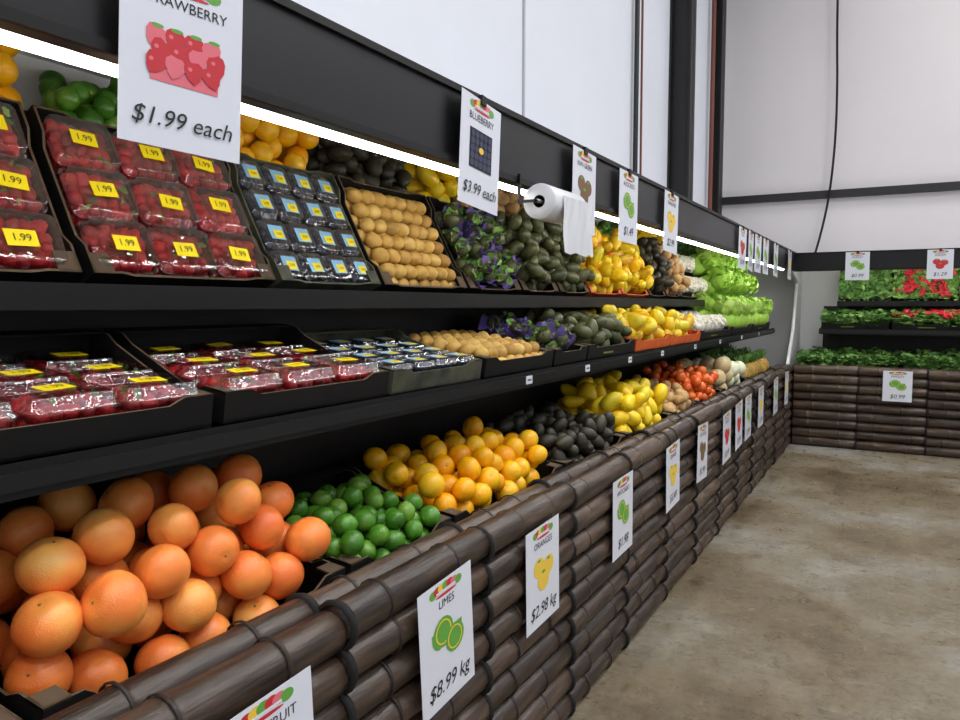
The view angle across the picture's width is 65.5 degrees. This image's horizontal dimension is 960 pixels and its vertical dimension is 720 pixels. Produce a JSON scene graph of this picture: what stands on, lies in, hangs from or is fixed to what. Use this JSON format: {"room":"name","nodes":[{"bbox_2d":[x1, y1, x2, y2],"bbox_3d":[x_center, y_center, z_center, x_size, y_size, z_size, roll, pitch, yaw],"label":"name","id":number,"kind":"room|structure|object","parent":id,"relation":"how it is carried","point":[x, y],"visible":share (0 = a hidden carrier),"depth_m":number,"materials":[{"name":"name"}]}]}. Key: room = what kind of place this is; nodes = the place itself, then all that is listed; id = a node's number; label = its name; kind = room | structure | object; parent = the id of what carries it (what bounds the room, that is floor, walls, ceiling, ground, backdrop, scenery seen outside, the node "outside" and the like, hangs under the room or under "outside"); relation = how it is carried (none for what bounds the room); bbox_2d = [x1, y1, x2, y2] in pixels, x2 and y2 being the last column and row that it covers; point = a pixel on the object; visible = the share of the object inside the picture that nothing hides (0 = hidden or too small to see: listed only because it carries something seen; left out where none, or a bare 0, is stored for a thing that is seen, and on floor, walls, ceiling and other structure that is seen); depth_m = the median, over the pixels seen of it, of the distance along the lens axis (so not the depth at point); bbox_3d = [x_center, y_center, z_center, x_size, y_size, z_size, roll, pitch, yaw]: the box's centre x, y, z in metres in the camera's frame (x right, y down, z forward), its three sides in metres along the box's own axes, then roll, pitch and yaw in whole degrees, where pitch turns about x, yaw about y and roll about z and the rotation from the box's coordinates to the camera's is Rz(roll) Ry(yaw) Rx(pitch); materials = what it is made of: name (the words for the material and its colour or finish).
{"room":"supermarket","nodes":[
{"label":"supermarket","id":0,"kind":"room"},
{"bbox_2d":[292,0,711,207],"bbox_3d":[-0.418,-2.065,3.537,0.100,6.600,14.000,2,5,29],"label":"wall","id":1,"kind":"structure","parent":0,"point":[579,54],"depth_m":5.25,"materials":[{"name":"white paint"}]},
{"bbox_2d":[522,0,525,116],"bbox_3d":[0.274,-3.293,4.563,0.012,4.300,0.018,2,5,29],"label":"trim","id":2,"kind":"structure","parent":1,"relation":"attached to","point":[524,1],"depth_m":4.66,"materials":[{"name":"grey metal"}]},
{"bbox_2d":[633,0,639,172],"bbox_3d":[1.359,-3.404,6.417,0.044,4.350,0.042,2,5,29],"label":"conduit","id":3,"kind":"object","parent":1,"relation":"attached to","point":[637,2],"visible":0.74,"depth_m":6.48,"materials":[{"name":"black metal"}]},
{"bbox_2d":[639,0,643,174],"bbox_3d":[1.421,-3.410,6.497,0.029,4.350,0.020,2,5,29],"label":"pipe","id":4,"kind":"object","parent":1,"relation":"attached to","point":[642,1],"visible":0.74,"depth_m":6.56,"materials":[{"name":"brown"}]},
{"bbox_2d":[667,0,696,200],"bbox_3d":[2.034,-3.466,7.470,0.220,4.380,0.180,2,5,29],"label":"steel column","id":5,"kind":"structure","parent":1,"relation":"attached to","point":[683,13],"depth_m":7.51,"materials":[{"name":"black metal"}]},
{"bbox_2d":[708,0,716,209],"bbox_3d":[2.771,-3.585,8.875,0.052,4.350,0.050,2,5,29],"label":"pipe","id":6,"kind":"object","parent":1,"relation":"attached to","point":[714,2],"visible":0.84,"depth_m":8.89,"materials":[{"name":"brown metal"}]},
{"bbox_2d":[712,0,726,214],"bbox_3d":[2.918,-3.589,9.137,0.120,4.380,0.200,2,5,29],"label":"steel column","id":7,"kind":"structure","parent":1,"relation":"attached to","point":[721,9],"depth_m":9.14,"materials":[{"name":"black metal"}]},
{"bbox_2d":[566,443,959,719],"bbox_3d":[2.553,1.399,2.113,6.920,0.100,14.200,2,5,29],"label":"floor","id":8,"kind":"structure","parent":0,"point":[831,591],"depth_m":3.70,"materials":[{"name":"concrete"}]},
{"bbox_2d":[0,0,796,542],"bbox_3d":[0.804,0.066,4.597,1.125,2.195,10.630,2,5,29],"label":"display shelf","id":9,"kind":"object","parent":8,"relation":"on","point":[303,70],"visible":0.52,"depth_m":1.82,"materials":[{"name":"black metal"}]},
{"bbox_2d":[0,704,22,719],"bbox_3d":[-1.111,0.547,0.949,0.477,0.390,0.768,2,5,29],"label":"crate","id":10,"kind":"object","parent":9,"relation":"in","point":[5,714],"visible":1,"depth_m":1.17,"materials":[{"name":"brown"}]},
{"bbox_2d":[0,44,26,112],"bbox_3d":[-1.298,-0.656,1.610,0.252,0.302,0.608,2,5,29],"label":"crate","id":11,"kind":"object","parent":9,"relation":"in","point":[9,73],"visible":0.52,"depth_m":1.75,"materials":[{"name":"brown food"}]},
{"bbox_2d":[0,97,81,282],"bbox_3d":[-1.101,-0.343,1.393,0.277,0.420,0.563,2,5,29],"label":"crate","id":12,"kind":"object","parent":9,"relation":"in","point":[34,247],"visible":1,"depth_m":1.56,"materials":[{"name":"brown food"}]},
{"bbox_2d":[38,70,117,126],"bbox_3d":[-1.019,-0.664,2.102,0.255,0.246,0.478,2,5,29],"label":"crate","id":13,"kind":"object","parent":9,"relation":"in","point":[83,100],"visible":0.24,"depth_m":1.94,"materials":[{"name":"brown"}]},
{"bbox_2d":[0,329,213,462],"bbox_3d":[-0.876,0.051,1.401,0.426,0.198,0.568,2,5,29],"label":"crate","id":14,"kind":"object","parent":9,"relation":"in","point":[62,390],"visible":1,"depth_m":1.44,"materials":[{"name":"brown"}]},
{"bbox_2d":[25,104,275,287],"bbox_3d":[-0.818,-0.380,1.895,0.277,0.420,0.538,2,5,29],"label":"crate","id":15,"kind":"object","parent":9,"relation":"in","point":[130,212],"visible":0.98,"depth_m":1.82,"materials":[{"name":"brown food"}]},
{"bbox_2d":[0,454,345,719],"bbox_3d":[-0.723,0.469,1.633,0.478,0.445,0.748,2,5,29],"label":"pile","id":16,"kind":"object","parent":9,"relation":"in","point":[91,608],"visible":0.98,"depth_m":1.48,"materials":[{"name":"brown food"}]},
{"bbox_2d":[117,0,242,163],"bbox_3d":[-0.444,-0.448,1.120,0.013,0.279,0.205,4,6,44],"label":"price sign","id":17,"kind":"object","parent":9,"relation":"attached to","point":[180,61],"visible":1,"depth_m":1.12,"materials":[{"name":"white paper"}]},
{"bbox_2d":[103,323,388,423],"bbox_3d":[-0.579,0.012,1.927,0.426,0.198,0.578,2,5,29],"label":"crate","id":18,"kind":"object","parent":9,"relation":"in","point":[252,371],"visible":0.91,"depth_m":1.87,"materials":[{"name":"brown"}]},
{"bbox_2d":[240,114,318,169],"bbox_3d":[-0.771,-0.724,2.545,0.248,0.301,0.498,2,5,29],"label":"crate","id":19,"kind":"object","parent":9,"relation":"in","point":[274,143],"visible":0.41,"depth_m":2.54,"materials":[{"name":"brown food"}]},
{"bbox_2d":[228,152,380,290],"bbox_3d":[-0.562,-0.413,2.346,0.277,0.420,0.458,2,5,29],"label":"crate","id":20,"kind":"object","parent":9,"relation":"in","point":[297,218],"visible":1,"depth_m":2.31,"materials":[{"name":"black"}]},
{"bbox_2d":[306,136,410,192],"bbox_3d":[-0.491,-0.752,3.028,0.263,0.287,0.580,2,5,29],"label":"crate","id":21,"kind":"object","parent":9,"relation":"in","point":[338,158],"visible":0.57,"depth_m":2.93,"materials":[{"name":"brown food"}]},
{"bbox_2d":[282,466,451,574],"bbox_3d":[-0.412,0.511,2.191,0.477,0.281,0.478,2,5,29],"label":"crate","id":22,"kind":"object","parent":9,"relation":"in","point":[366,523],"visible":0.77,"depth_m":2.15,"materials":[{"name":"brown"}]},
{"bbox_2d":[301,327,481,394],"bbox_3d":[-0.302,-0.012,2.418,0.426,0.173,0.508,2,5,29],"label":"crate","id":23,"kind":"object","parent":9,"relation":"in","point":[412,365],"visible":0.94,"depth_m":2.39,"materials":[{"name":"black"}]},
{"bbox_2d":[334,175,467,292],"bbox_3d":[-0.305,-0.446,2.802,0.277,0.420,0.550,2,5,29],"label":"crate","id":24,"kind":"object","parent":9,"relation":"in","point":[395,231],"visible":0.96,"depth_m":2.73,"materials":[{"name":"brown food"}]},
{"bbox_2d":[403,162,457,202],"bbox_3d":[-0.249,-0.855,3.449,0.264,0.429,0.358,2,5,29],"label":"crate","id":25,"kind":"object","parent":9,"relation":"in","point":[430,178],"visible":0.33,"depth_m":3.38,"materials":[{"name":"brown"}]},
{"bbox_2d":[341,416,562,522],"bbox_3d":[-0.078,0.427,2.779,0.477,0.361,0.838,2,5,29],"label":"crate","id":26,"kind":"object","parent":9,"relation":"in","point":[457,473],"visible":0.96,"depth_m":2.61,"materials":[{"name":"brown food"}]},
{"bbox_2d":[426,196,521,294],"bbox_3d":[-0.014,-0.479,3.253,0.339,0.420,0.481,2,5,29],"label":"crate","id":27,"kind":"object","parent":9,"relation":"in","point":[472,239],"visible":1,"depth_m":3.16,"materials":[{"name":"brown"}]},
{"bbox_2d":[441,176,508,212],"bbox_3d":[-0.041,-0.823,3.828,0.258,0.312,0.458,2,5,29],"label":"crate","id":28,"kind":"object","parent":9,"relation":"in","point":[503,199],"visible":0.05,"depth_m":3.87,"materials":[{"name":"brown"}]},
{"bbox_2d":[458,87,500,215],"bbox_3d":[0.001,-0.536,1.944,0.012,0.301,0.237,2,5,28],"label":"price sign","id":29,"kind":"object","parent":9,"relation":"attached to","point":[480,124],"visible":1,"depth_m":1.94,"materials":[{"name":"white paper"}]},
{"bbox_2d":[407,329,553,377],"bbox_3d":[-0.022,-0.038,2.914,0.426,0.153,0.570,2,5,29],"label":"crate","id":30,"kind":"object","parent":9,"relation":"in","point":[500,356],"visible":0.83,"depth_m":2.80,"materials":[{"name":"brown food"}]},
{"bbox_2d":[503,190,524,215],"bbox_3d":[0.224,-0.844,4.299,0.256,0.283,0.578,2,5,29],"label":"crate","id":31,"kind":"object","parent":9,"relation":"in","point":[512,206],"visible":0.18,"depth_m":4.05,"materials":[{"name":"brown food"}]},
{"bbox_2d":[485,208,566,295],"bbox_3d":[0.218,-0.523,3.641,0.361,0.449,0.408,2,5,29],"label":"crate","id":32,"kind":"object","parent":9,"relation":"in","point":[537,274],"visible":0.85,"depth_m":3.55,"materials":[{"name":"brown"}]},
{"bbox_2d":[476,311,587,365],"bbox_3d":[0.211,-0.103,3.320,0.429,0.224,0.386,2,5,29],"label":"crate","id":33,"kind":"object","parent":9,"relation":"in","point":[549,335],"visible":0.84,"depth_m":3.24,"materials":[{"name":"brown"}]},
{"bbox_2d":[483,401,625,468],"bbox_3d":[0.334,0.387,3.505,0.481,0.335,0.769,2,5,29],"label":"crate","id":34,"kind":"object","parent":9,"relation":"in","point":[567,438],"visible":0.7,"depth_m":3.35,"materials":[{"name":"brown food"}]},
{"bbox_2d":[517,174,592,256],"bbox_3d":[0.241,-0.434,2.285,0.121,0.228,0.323,2,5,29],"label":"roll","id":35,"kind":"object","parent":9,"relation":"attached to","point":[543,202],"visible":1,"depth_m":2.21,"materials":[{"name":"white paper"}]},
{"bbox_2d":[541,221,594,296],"bbox_3d":[0.422,-0.547,4.019,0.344,0.443,0.408,2,5,29],"label":"crate","id":36,"kind":"object","parent":9,"relation":"in","point":[574,284],"visible":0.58,"depth_m":3.91,"materials":[{"name":"brown"}]},
{"bbox_2d":[522,307,635,359],"bbox_3d":[0.484,-0.147,3.800,0.431,0.240,0.678,2,5,29],"label":"crate","id":37,"kind":"object","parent":9,"relation":"in","point":[603,334],"visible":0.69,"depth_m":3.64,"materials":[{"name":"brown"}]},
{"bbox_2d":[572,144,595,235],"bbox_3d":[0.361,-0.587,2.580,0.012,0.292,0.215,2,3,29],"label":"price sign","id":38,"kind":"object","parent":9,"relation":"attached to","point":[584,163],"visible":0.59,"depth_m":2.58,"materials":[{"name":"white paper"}]},
{"bbox_2d":[571,226,629,297],"bbox_3d":[0.687,-0.581,4.431,0.401,0.449,0.528,2,5,29],"label":"crate","id":39,"kind":"object","parent":9,"relation":"in","point":[610,275],"visible":0.61,"depth_m":4.33,"materials":[{"name":"yellow food"}]},
{"bbox_2d":[595,220,618,235],"bbox_3d":[0.908,-0.911,5.519,0.250,0.240,0.778,2,5,29],"label":"crate","id":40,"kind":"object","parent":9,"relation":"in","point":[604,227],"visible":0.17,"depth_m":5.28,"materials":[{"name":"brown"}]},
{"bbox_2d":[557,370,671,438],"bbox_3d":[0.739,0.291,4.223,0.477,0.421,0.828,2,5,29],"label":"crate","id":41,"kind":"object","parent":9,"relation":"in","point":[634,406],"visible":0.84,"depth_m":4.03,"materials":[{"name":"brown"}]},
{"bbox_2d":[581,304,670,351],"bbox_3d":[0.829,-0.206,4.407,0.434,0.270,0.678,2,5,29],"label":"crate","id":42,"kind":"object","parent":9,"relation":"in","point":[647,333],"visible":0.59,"depth_m":4.31,"materials":[{"name":"yellow food"}]},
{"bbox_2d":[601,228,653,297],"bbox_3d":[0.943,-0.625,4.927,0.356,0.466,0.548,2,5,29],"label":"crate","id":43,"kind":"object","parent":9,"relation":"in","point":[639,280],"visible":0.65,"depth_m":4.81,"materials":[{"name":"yellow food"}]},
{"bbox_2d":[618,168,637,244],"bbox_3d":[0.597,-0.617,2.998,0.012,0.292,0.215,2,4,31],"label":"price sign","id":44,"kind":"object","parent":9,"relation":"attached to","point":[628,182],"visible":1,"depth_m":2.99,"materials":[{"name":"white paper"}]},
{"bbox_2d":[618,225,662,243],"bbox_3d":[1.333,-1.045,6.247,0.267,0.400,0.878,2,5,29],"label":"crate","id":45,"kind":"object","parent":9,"relation":"in","point":[640,233],"visible":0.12,"depth_m":6.19,"materials":[{"name":"brown"}]},
{"bbox_2d":[526,332,759,383],"bbox_3d":[1.462,-0.091,5.066,0.003,0.030,5.250,2,5,29],"label":"price tags","id":46,"kind":"object","parent":9,"relation":"attached to","point":[587,367],"visible":1,"depth_m":3.34,"materials":[{"name":"white paper"}]},
{"bbox_2d":[637,237,674,298],"bbox_3d":[1.203,-0.655,5.354,0.391,0.462,0.408,2,5,29],"label":"crate","id":47,"kind":"object","parent":9,"relation":"in","point":[662,281],"visible":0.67,"depth_m":5.26,"materials":[{"name":"brown food"}]},
{"bbox_2d":[627,306,700,345],"bbox_3d":[1.194,-0.261,5.060,0.428,0.283,0.778,2,5,29],"label":"crate","id":48,"kind":"object","parent":9,"relation":"in","point":[679,326],"visible":0.41,"depth_m":4.93,"materials":[{"name":"yellow food"}]},
{"bbox_2d":[632,374,695,413],"bbox_3d":[1.102,0.285,4.864,0.480,0.340,0.578,2,5,29],"label":"crate","id":49,"kind":"object","parent":9,"relation":"in","point":[677,400],"visible":0.16,"depth_m":4.76,"materials":[{"name":"brown food"}]},
{"bbox_2d":[650,241,690,298],"bbox_3d":[1.405,-0.684,5.715,0.388,0.467,0.378,2,5,29],"label":"crate","id":50,"kind":"object","parent":9,"relation":"in","point":[676,272],"visible":0.3,"depth_m":5.61,"materials":[{"name":"brown food"}]},
{"bbox_2d":[663,189,678,254],"bbox_3d":[0.909,-0.656,3.551,0.012,0.298,0.229,3,5,31],"label":"price sign","id":51,"kind":"object","parent":9,"relation":"attached to","point":[671,202],"visible":1,"depth_m":3.54,"materials":[{"name":"white paper"}]},
{"bbox_2d":[641,360,722,401],"bbox_3d":[1.460,0.208,5.496,0.482,0.400,0.818,2,5,29],"label":"crate","id":52,"kind":"object","parent":9,"relation":"in","point":[693,379],"visible":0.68,"depth_m":5.27,"materials":[{"name":"brown food"}]},
{"bbox_2d":[677,244,696,255],"bbox_3d":[2.014,-1.054,7.473,0.253,0.237,1.878,2,5,29],"label":"crate","id":53,"kind":"object","parent":9,"relation":"in","point":[682,249],"visible":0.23,"depth_m":7.27,"materials":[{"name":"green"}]},
{"bbox_2d":[675,254,707,299],"bbox_3d":[1.689,-0.703,6.301,0.306,0.420,0.878,2,5,29],"label":"crate","id":54,"kind":"object","parent":9,"relation":"in","point":[697,284],"visible":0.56,"depth_m":6.38,"materials":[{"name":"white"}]},
{"bbox_2d":[678,310,731,340],"bbox_3d":[1.660,-0.286,5.888,0.426,0.212,1.078,2,5,29],"label":"crate","id":55,"kind":"object","parent":9,"relation":"in","point":[711,326],"visible":0.47,"depth_m":5.85,"materials":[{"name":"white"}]},
{"bbox_2d":[672,355,746,390],"bbox_3d":[1.926,0.149,6.322,0.480,0.396,1.018,2,5,29],"label":"crate","id":56,"kind":"object","parent":9,"relation":"in","point":[729,371],"visible":0.46,"depth_m":6.11,"materials":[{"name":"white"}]},
{"bbox_2d":[687,290,753,334],"bbox_3d":[2.193,-0.437,6.783,0.468,0.383,1.002,2,5,29],"label":"crate","id":57,"kind":"object","parent":9,"relation":"in","point":[736,310],"visible":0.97,"depth_m":6.42,"materials":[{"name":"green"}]},
{"bbox_2d":[685,247,758,295],"bbox_3d":[2.423,-0.838,7.428,0.472,0.524,1.821,2,5,29],"label":"crate","id":58,"kind":"object","parent":9,"relation":"in","point":[722,274],"visible":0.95,"depth_m":6.80,"materials":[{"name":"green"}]},
{"bbox_2d":[694,345,771,377],"bbox_3d":[2.527,0.070,7.425,0.512,0.392,1.435,2,5,29],"label":"crate","id":59,"kind":"object","parent":9,"relation":"in","point":[754,365],"visible":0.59,"depth_m":7.28,"materials":[{"name":"brown"}]},
{"bbox_2d":[738,226,746,269],"bbox_3d":[1.807,-0.772,5.141,0.012,0.298,0.229,3,5,32],"label":"price sign","id":60,"kind":"object","parent":9,"relation":"attached to","point":[742,231],"visible":1,"depth_m":5.13,"materials":[{"name":"white paper"}]},
{"bbox_2d":[748,230,753,271],"bbox_3d":[1.967,-0.792,5.424,0.012,0.301,0.237,2,5,28],"label":"price sign","id":61,"kind":"object","parent":9,"relation":"attached to","point":[751,235],"visible":1,"depth_m":5.42,"materials":[{"name":"white paper"}]},
{"bbox_2d":[730,295,772,331],"bbox_3d":[2.712,-0.504,7.702,0.468,0.381,1.138,2,5,29],"label":"crate","id":62,"kind":"object","parent":9,"relation":"in","point":[762,307],"visible":0.38,"depth_m":7.57,"materials":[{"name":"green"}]},
{"bbox_2d":[754,234,761,272],"bbox_3d":[2.123,-0.816,5.699,0.012,0.292,0.215,3,3,32],"label":"price sign","id":63,"kind":"object","parent":9,"relation":"attached to","point":[758,239],"visible":1,"depth_m":5.69,"materials":[{"name":"white paper"}]},
{"bbox_2d":[763,238,768,274],"bbox_3d":[2.305,-0.839,6.022,0.012,0.292,0.215,3,4,31],"label":"price sign","id":64,"kind":"object","parent":9,"relation":"attached to","point":[766,242],"visible":1,"depth_m":6.02,"materials":[{"name":"white paper"}]},
{"bbox_2d":[773,243,777,276],"bbox_3d":[2.578,-0.873,6.505,0.012,0.298,0.229,2,5,30],"label":"price sign","id":65,"kind":"object","parent":9,"relation":"attached to","point":[775,268],"visible":1,"depth_m":6.50,"materials":[{"name":"white paper"}]},
{"bbox_2d":[787,249,791,279],"bbox_3d":[3.030,-0.931,7.304,0.012,0.298,0.229,2,5,30],"label":"price sign","id":66,"kind":"object","parent":9,"relation":"attached to","point":[789,252],"visible":1,"depth_m":7.29,"materials":[{"name":"white paper"}]},
{"bbox_2d":[42,364,792,719],"bbox_3d":[1.019,0.768,4.073,0.182,0.859,9.283,2,5,29],"label":"bamboo pole cladding","id":67,"kind":"object","parent":8,"relation":"on","point":[358,632],"visible":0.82,"depth_m":2.25,"materials":[{"name":"brown wood"}]},
{"bbox_2d":[230,665,313,719],"bbox_3d":[-0.384,0.765,1.353,0.002,0.325,0.250,2,8,29],"label":"price sign","id":68,"kind":"object","parent":67,"relation":"attached to","point":[292,700],"depth_m":1.39,"materials":[{"name":"white paper"}]},
{"bbox_2d":[417,560,474,719],"bbox_3d":[-0.081,0.706,1.889,0.002,0.325,0.250,2,9,29],"label":"price sign","id":69,"kind":"object","parent":67,"relation":"attached to","point":[445,618],"depth_m":1.88,"materials":[{"name":"white paper"}]},
{"bbox_2d":[526,513,558,637],"bbox_3d":[0.203,0.684,2.393,0.002,0.325,0.250,2,7,29],"label":"price sign","id":70,"kind":"object","parent":67,"relation":"attached to","point":[542,544],"depth_m":2.38,"materials":[{"name":"white paper"}]},
{"bbox_2d":[612,470,632,562],"bbox_3d":[0.590,0.639,3.078,0.002,0.325,0.250,2,6,29],"label":"price sign","id":71,"kind":"object","parent":67,"relation":"attached to","point":[623,487],"depth_m":3.07,"materials":[{"name":"white paper"}]},
{"bbox_2d":[666,439,679,513],"bbox_3d":[0.971,0.579,3.750,0.002,0.325,0.250,2,8,29],"label":"price sign","id":72,"kind":"object","parent":67,"relation":"attached to","point":[672,452],"depth_m":3.74,"materials":[{"name":"white paper"}]},
{"bbox_2d":[697,422,707,482],"bbox_3d":[1.283,0.529,4.303,0.002,0.325,0.250,2,3,29],"label":"price sign","id":73,"kind":"object","parent":67,"relation":"attached to","point":[702,429],"depth_m":4.30,"materials":[{"name":"white paper"}]},
{"bbox_2d":[723,410,730,463],"bbox_3d":[1.623,0.504,4.907,0.002,0.325,0.250,2,8,29],"label":"price sign","id":74,"kind":"object","parent":67,"relation":"attached to","point":[727,417],"depth_m":4.91,"materials":[{"name":"white paper"}]},
{"bbox_2d":[735,399,742,450],"bbox_3d":[1.826,0.458,5.264,0.002,0.325,0.250,2,9,29],"label":"price sign","id":75,"kind":"object","parent":67,"relation":"attached to","point":[738,424],"depth_m":5.25,"materials":[{"name":"white paper"}]},
{"bbox_2d":[745,393,751,440],"bbox_3d":[2.005,0.425,5.579,0.002,0.325,0.250,2,7,29],"label":"price sign","id":76,"kind":"object","parent":67,"relation":"attached to","point":[748,399],"depth_m":5.57,"materials":[{"name":"white paper"}]},
{"bbox_2d":[758,385,763,427],"bbox_3d":[2.289,0.378,6.081,0.002,0.325,0.250,2,6,29],"label":"price sign","id":77,"kind":"object","parent":67,"relation":"attached to","point":[761,390],"depth_m":6.08,"materials":[{"name":"white paper"}]},
{"bbox_2d":[773,377,777,415],"bbox_3d":[2.694,0.325,6.798,0.002,0.325,0.250,2,8,29],"label":"price sign","id":78,"kind":"object","parent":67,"relation":"attached to","point":[775,406],"depth_m":6.80,"materials":[{"name":"white paper"}]},
{"bbox_2d":[784,371,788,404],"bbox_3d":[3.055,0.278,7.438,0.002,0.325,0.250,2,3,29],"label":"price sign","id":79,"kind":"object","parent":67,"relation":"attached to","point":[786,373],"depth_m":7.42,"materials":[{"name":"white paper"}]},
{"bbox_2d":[729,248,959,445],"bbox_3d":[4.861,-0.096,7.775,4.950,2.052,1.125,2,5,29],"label":"display shelf","id":80,"kind":"object","parent":8,"relation":"on","point":[799,302],"visible":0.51,"depth_m":8.36,"materials":[{"name":"black metal"}]},
{"bbox_2d":[794,346,900,367],"bbox_3d":[3.986,0.035,8.106,1.034,0.363,0.532,2,5,29],"label":"crate","id":81,"kind":"object","parent":80,"relation":"in","point":[850,356],"visible":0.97,"depth_m":8.01,"materials":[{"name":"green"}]},
{"bbox_2d":[820,306,891,328],"bbox_3d":[4.054,-0.463,8.069,0.703,0.245,0.491,2,5,30],"label":"crate","id":82,"kind":"object","parent":80,"relation":"in","point":[843,318],"visible":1,"depth_m":7.96,"materials":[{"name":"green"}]},
{"bbox_2d":[845,251,869,279],"bbox_3d":[3.851,-0.964,7.619,0.220,0.297,0.012,2,5,29],"label":"price sign","id":83,"kind":"object","parent":80,"relation":"attached to","point":[857,264],"visible":1,"depth_m":7.62,"materials":[{"name":"white paper"}]},
{"bbox_2d":[837,270,893,300],"bbox_3d":[4.220,-0.854,8.168,0.551,0.478,0.338,2,5,29],"label":"crate","id":84,"kind":"object","parent":80,"relation":"in","point":[878,287],"visible":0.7,"depth_m":8.11,"materials":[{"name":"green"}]},
{"bbox_2d":[890,306,959,329],"bbox_3d":[4.703,-0.437,7.710,0.823,0.246,0.480,2,5,29],"label":"crate","id":85,"kind":"object","parent":80,"relation":"in","point":[934,318],"visible":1,"depth_m":7.65,"materials":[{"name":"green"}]},
{"bbox_2d":[892,268,958,300],"bbox_3d":[4.704,-0.838,7.893,0.623,0.474,0.342,2,5,29],"label":"crate","id":86,"kind":"object","parent":80,"relation":"in","point":[908,284],"visible":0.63,"depth_m":7.85,"materials":[{"name":"brown"}]},
{"bbox_2d":[899,348,959,369],"bbox_3d":[4.859,0.067,7.614,1.031,0.371,0.537,2,5,29],"label":"crate","id":87,"kind":"object","parent":80,"relation":"in","point":[949,360],"visible":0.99,"depth_m":7.63,"materials":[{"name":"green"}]},
{"bbox_2d":[926,248,953,278],"bbox_3d":[4.478,-0.938,7.267,0.220,0.297,0.012,2,5,29],"label":"price sign","id":88,"kind":"object","parent":80,"relation":"attached to","point":[940,262],"visible":1,"depth_m":7.26,"materials":[{"name":"white paper"}]},
{"bbox_2d":[792,364,959,457],"bbox_3d":[5.022,0.542,7.190,3.703,0.853,0.184,2,5,29],"label":"bamboo pole cladding","id":89,"kind":"object","parent":8,"relation":"on","point":[871,421],"visible":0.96,"depth_m":7.66,"materials":[{"name":"brown wood"}]},
{"bbox_2d":[882,371,912,402],"bbox_3d":[4.198,0.266,7.511,0.260,0.310,0.002,2,5,29],"label":"price sign","id":90,"kind":"object","parent":89,"relation":"attached to","point":[897,385],"depth_m":7.51,"materials":[{"name":"white paper"}]},
{"bbox_2d":[722,0,959,262],"bbox_3d":[6.014,-2.392,7.993,6.920,6.600,0.100,2,5,29],"label":"wall","id":91,"kind":"structure","parent":0,"point":[898,121],"depth_m":8.86,"materials":[{"name":"white paint"}]},
{"bbox_2d":[722,181,959,204],"bbox_3d":[5.970,-1.912,7.950,6.720,0.090,0.080,2,5,29],"label":"trim","id":92,"kind":"structure","parent":91,"relation":"attached to","point":[942,186],"depth_m":8.83,"materials":[{"name":"black"}]},
{"bbox_3d":[2.553,-5.283,1.622,6.920,0.100,14.200,2,5,29],"label":"ceiling","id":93,"kind":"structure","parent":0,"visible":0},
{"bbox_2d":[814,0,838,251],"bbox_3d":[3.925,-3.204,8.841,0.588,5.105,0.060,1,4,13],"label":"power cable","id":94,"kind":"object","parent":93,"relation":"hanging from","point":[837,1],"visible":0.8,"depth_m":8.79,"materials":[{"name":"black plastic"}]}
]}

